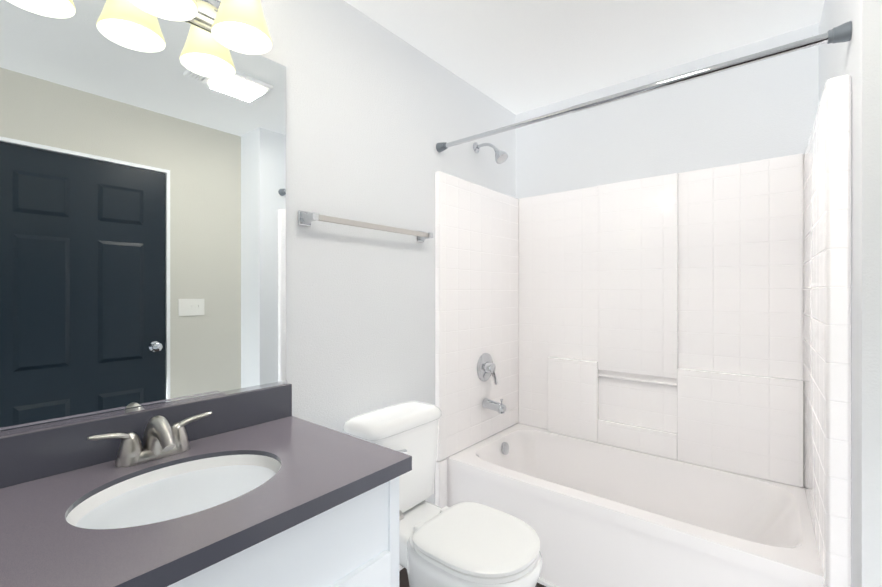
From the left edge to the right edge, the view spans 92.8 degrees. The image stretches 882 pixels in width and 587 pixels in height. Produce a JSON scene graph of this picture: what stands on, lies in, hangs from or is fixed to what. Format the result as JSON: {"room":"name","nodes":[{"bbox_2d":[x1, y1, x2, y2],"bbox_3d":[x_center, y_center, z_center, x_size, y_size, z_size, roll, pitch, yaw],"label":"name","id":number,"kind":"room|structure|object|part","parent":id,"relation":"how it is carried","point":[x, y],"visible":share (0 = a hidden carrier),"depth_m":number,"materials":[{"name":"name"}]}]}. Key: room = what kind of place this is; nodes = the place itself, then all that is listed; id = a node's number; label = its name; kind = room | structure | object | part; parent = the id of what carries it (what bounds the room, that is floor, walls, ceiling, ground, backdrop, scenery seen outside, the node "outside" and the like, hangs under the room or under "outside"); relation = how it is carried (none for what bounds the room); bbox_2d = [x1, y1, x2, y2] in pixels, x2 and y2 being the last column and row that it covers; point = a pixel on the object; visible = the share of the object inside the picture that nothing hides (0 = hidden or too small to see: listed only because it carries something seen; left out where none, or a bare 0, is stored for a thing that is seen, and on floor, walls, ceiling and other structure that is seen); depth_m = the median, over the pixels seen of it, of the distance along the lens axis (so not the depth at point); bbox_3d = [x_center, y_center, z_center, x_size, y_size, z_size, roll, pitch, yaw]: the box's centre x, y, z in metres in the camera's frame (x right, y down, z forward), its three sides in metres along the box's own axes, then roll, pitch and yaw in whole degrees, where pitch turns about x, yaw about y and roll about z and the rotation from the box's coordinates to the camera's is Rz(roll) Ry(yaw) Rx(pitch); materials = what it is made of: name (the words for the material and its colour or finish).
{"room":"bathroom","nodes":[
{"label":"bathroom","id":0,"kind":"room"},
{"bbox_2d":[193,0,515,504],"bbox_3d":[-0.469,0.045,1.682,0.120,2.440,3.130,0,0,39],"label":"wall","id":1,"kind":"structure","parent":0,"point":[376,112],"depth_m":1.76,"materials":[{"name":"white paint"}]},
{"bbox_2d":[0,0,285,430],"bbox_3d":[-0.947,-0.244,0.995,0.006,1.112,1.259,0,0,39],"label":"mirror glass","id":2,"kind":"object","parent":1,"relation":"attached to","point":[142,208],"visible":1,"depth_m":1.13,"materials":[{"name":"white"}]},
{"bbox_2d":[0,381,286,436],"bbox_3d":[-0.945,0.314,0.995,0.010,0.012,1.261,0,0,39],"label":"rail","id":3,"kind":"object","parent":1,"relation":"attached to","point":[84,418],"visible":1,"depth_m":1.12,"materials":[{"name":"silver metal"}]},
{"bbox_2d":[0,383,291,486],"bbox_3d":[-0.937,0.377,0.997,0.021,0.113,1.274,0,0,39],"label":"backsplash","id":4,"kind":"structure","parent":1,"relation":"attached to","point":[36,454],"depth_m":1.08,"materials":[{"name":"grey stone"}]},
{"bbox_2d":[129,0,271,54],"bbox_3d":[-0.803,-0.872,1.012,0.206,0.239,0.840,0,0,39],"label":"sconce","id":5,"kind":"object","parent":1,"relation":"attached to","point":[239,26],"visible":1,"depth_m":1.22,"materials":[{"name":"white glass"}]},
{"bbox_3d":[-0.721,-0.850,1.080,0.164,0.194,0.164,0,0,39],"label":"lamp shade","id":6,"kind":"part","parent":5,"relation":"part of","materials":[{"name":"white glass"}]},
{"bbox_3d":[-0.588,-0.850,1.243,0.164,0.194,0.164,0,0,39],"label":"lamp shade","id":7,"kind":"part","parent":5,"relation":"part of","materials":[{"name":"white glass"}]},
{"bbox_2d":[298,210,432,241],"bbox_3d":[-0.275,-0.275,1.765,0.074,0.052,0.687,0,0,39],"label":"towel rail","id":8,"kind":"object","parent":1,"relation":"attached to","point":[305,218],"visible":1,"depth_m":1.65,"materials":[{"name":"silver metal"}]},
{"bbox_2d":[435,171,518,507],"bbox_3d":[0.242,0.324,2.432,0.034,1.880,0.830,0,0,39],"label":"wall surround","id":9,"kind":"object","parent":1,"relation":"attached to","point":[476,271],"visible":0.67,"depth_m":2.32,"materials":[{"name":"white tile"}]},
{"bbox_2d":[477,353,496,384],"bbox_3d":[0.278,0.431,2.396,0.067,0.178,0.164,0,0,39],"label":"shower valve","id":10,"kind":"object","parent":9,"relation":"attached to","point":[486,367],"visible":1,"depth_m":2.38,"materials":[{"name":"silver metal"}]},
{"bbox_2d":[482,398,505,413],"bbox_3d":[0.303,0.628,2.376,0.136,0.079,0.060,0,0,39],"label":"tub spout","id":11,"kind":"object","parent":9,"relation":"attached to","point":[490,404],"visible":1,"depth_m":2.35,"materials":[{"name":"silver metal"}]},
{"bbox_2d":[473,142,507,163],"bbox_3d":[0.280,-0.791,2.342,0.204,0.150,0.074,0,0,39],"label":"shower head","id":12,"kind":"object","parent":1,"relation":"attached to","point":[501,156],"visible":1,"depth_m":2.31},
{"bbox_2d":[436,21,851,152],"bbox_3d":[0.576,-0.745,1.668,1.514,0.052,0.052,0,0,39],"label":"rail","id":13,"kind":"object","parent":1,"relation":"attached to","point":[840,33],"visible":1,"depth_m":1.43,"materials":[{"name":"silver metal"}]},
{"bbox_2d":[399,568,545,586],"bbox_3d":[0.275,1.295,1.077,2.040,0.060,3.130,0,0,39],"label":"floor","id":14,"kind":"structure","parent":0,"point":[403,579],"depth_m":1.85,"materials":[{"name":"plastic"}]},
{"bbox_2d":[176,551,251,586],"bbox_3d":[-0.724,0.867,0.812,0.582,0.795,0.398,0,0,39],"label":"base cabinet","id":15,"kind":"object","parent":14,"relation":"on","point":[237,572],"depth_m":0.78,"materials":[{"name":"white wood"}]},
{"bbox_2d":[252,471,408,586],"bbox_3d":[-0.463,0.867,1.133,0.582,0.795,0.429,0,0,39],"label":"base cabinet","id":16,"kind":"object","parent":14,"relation":"on","point":[356,544],"depth_m":0.98,"materials":[{"name":"white wood"}]},
{"bbox_2d":[0,415,411,586],"bbox_3d":[-0.712,0.451,0.814,0.600,0.037,1.274,0,0,39],"label":"countertop","id":17,"kind":"structure","parent":16,"relation":"on","point":[45,542],"depth_m":0.84,"materials":[{"name":"grey stone"}]},
{"bbox_2d":[87,411,211,466],"bbox_3d":[-0.730,0.375,1.089,0.162,0.114,0.280,0,0,39],"label":"faucet","id":18,"kind":"object","parent":17,"relation":"on","point":[162,438],"visible":1,"depth_m":1.07,"materials":[{"name":"silver metal"}]},
{"bbox_2d":[68,447,287,538],"bbox_3d":[-0.582,0.518,0.967,0.343,0.146,0.441,0,0,39],"label":"sink","id":19,"kind":"object","parent":17,"relation":"in","point":[111,509],"depth_m":0.99,"materials":[{"name":"white ceramic"}]},
{"bbox_2d":[399,510,403,520],"bbox_3d":[-0.162,0.640,1.216,0.145,0.050,0.080,0,0,39],"label":"toilet paper holder","id":20,"kind":"object","parent":16,"relation":"attached to","point":[401,517],"visible":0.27,"depth_m":1.20,"materials":[{"name":"silver metal"}]},
{"bbox_2d":[343,401,541,586],"bbox_3d":[0.015,0.875,1.563,0.740,0.779,0.420,0,0,39],"label":"toilet","id":21,"kind":"object","parent":14,"relation":"on","point":[468,544],"visible":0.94,"depth_m":1.51,"materials":[{"name":"white ceramic"}]},
{"bbox_3d":[-0.189,0.511,1.729,0.214,0.050,0.420,0,0,39],"label":"tank lid","id":22,"kind":"part","parent":21,"relation":"part of","materials":[{"name":"white ceramic"}]},
{"bbox_3d":[-0.189,0.705,1.730,0.192,0.336,0.396,0,0,39],"label":"tank","id":23,"kind":"part","parent":21,"relation":"part of","materials":[{"name":"white ceramic"}]},
{"bbox_3d":[0.126,0.857,1.473,0.431,0.044,0.376,0,0,39],"label":"seat lid","id":24,"kind":"part","parent":21,"relation":"part of","materials":[{"name":"white plastic"}]},
{"bbox_2d":[447,423,823,586],"bbox_3d":[0.837,1.054,1.992,1.512,0.420,0.760,0,0,39],"label":"bathtub","id":25,"kind":"object","parent":14,"relation":"on","point":[593,514],"visible":0.94,"depth_m":1.82,"materials":[{"name":"white ceramic"}]},
{"bbox_2d":[538,577,558,586],"bbox_3d":[0.599,1.256,1.700,1.512,0.018,0.018,0,0,39],"label":"baseboard","id":26,"kind":"structure","parent":25,"relation":"attached to","point":[544,582],"depth_m":1.81,"materials":[{"name":"white"}]},
{"bbox_2d":[344,0,824,114],"bbox_3d":[0.275,-1.215,1.074,2.040,0.080,3.130,0,0,39],"label":"ceiling","id":27,"kind":"structure","parent":0,"point":[515,57],"depth_m":1.91,"materials":[{"name":"white paint"}]},
{"bbox_2d":[516,23,818,198],"bbox_3d":[1.104,0.044,2.341,1.485,2.440,0.120,0,0,39],"label":"wall","id":28,"kind":"structure","parent":0,"point":[763,109],"depth_m":2.16,"materials":[{"name":"white paint"}]},
{"bbox_2d":[519,153,803,487],"bbox_3d":[1.044,0.114,2.279,1.401,1.460,0.052,0,0,39],"label":"wall surround","id":29,"kind":"object","parent":28,"relation":"attached to","point":[690,283],"visible":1,"depth_m":2.14,"materials":[{"name":"white tile"}]},
{"bbox_2d":[598,374,676,385],"bbox_3d":[1.047,0.464,2.259,0.396,0.016,0.016,0,0,39],"label":"towel bar","id":30,"kind":"object","parent":29,"relation":"attached to","point":[639,380],"visible":1,"depth_m":2.24,"materials":[{"name":"white ceramic"}]},
{"bbox_2d":[819,0,881,586],"bbox_3d":[1.545,0.045,1.362,0.435,2.440,1.080,0,0,39],"label":"wall","id":31,"kind":"structure","parent":0,"point":[857,57],"depth_m":1.05,"materials":[{"name":"white paint"}]},
{"bbox_2d":[803,74,851,586],"bbox_3d":[1.371,0.325,1.511,0.080,1.880,0.830,0,0,39],"label":"wall surround","id":32,"kind":"object","parent":31,"relation":"attached to","point":[827,268],"visible":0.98,"depth_m":1.19,"materials":[{"name":"white tile"}]}
]}

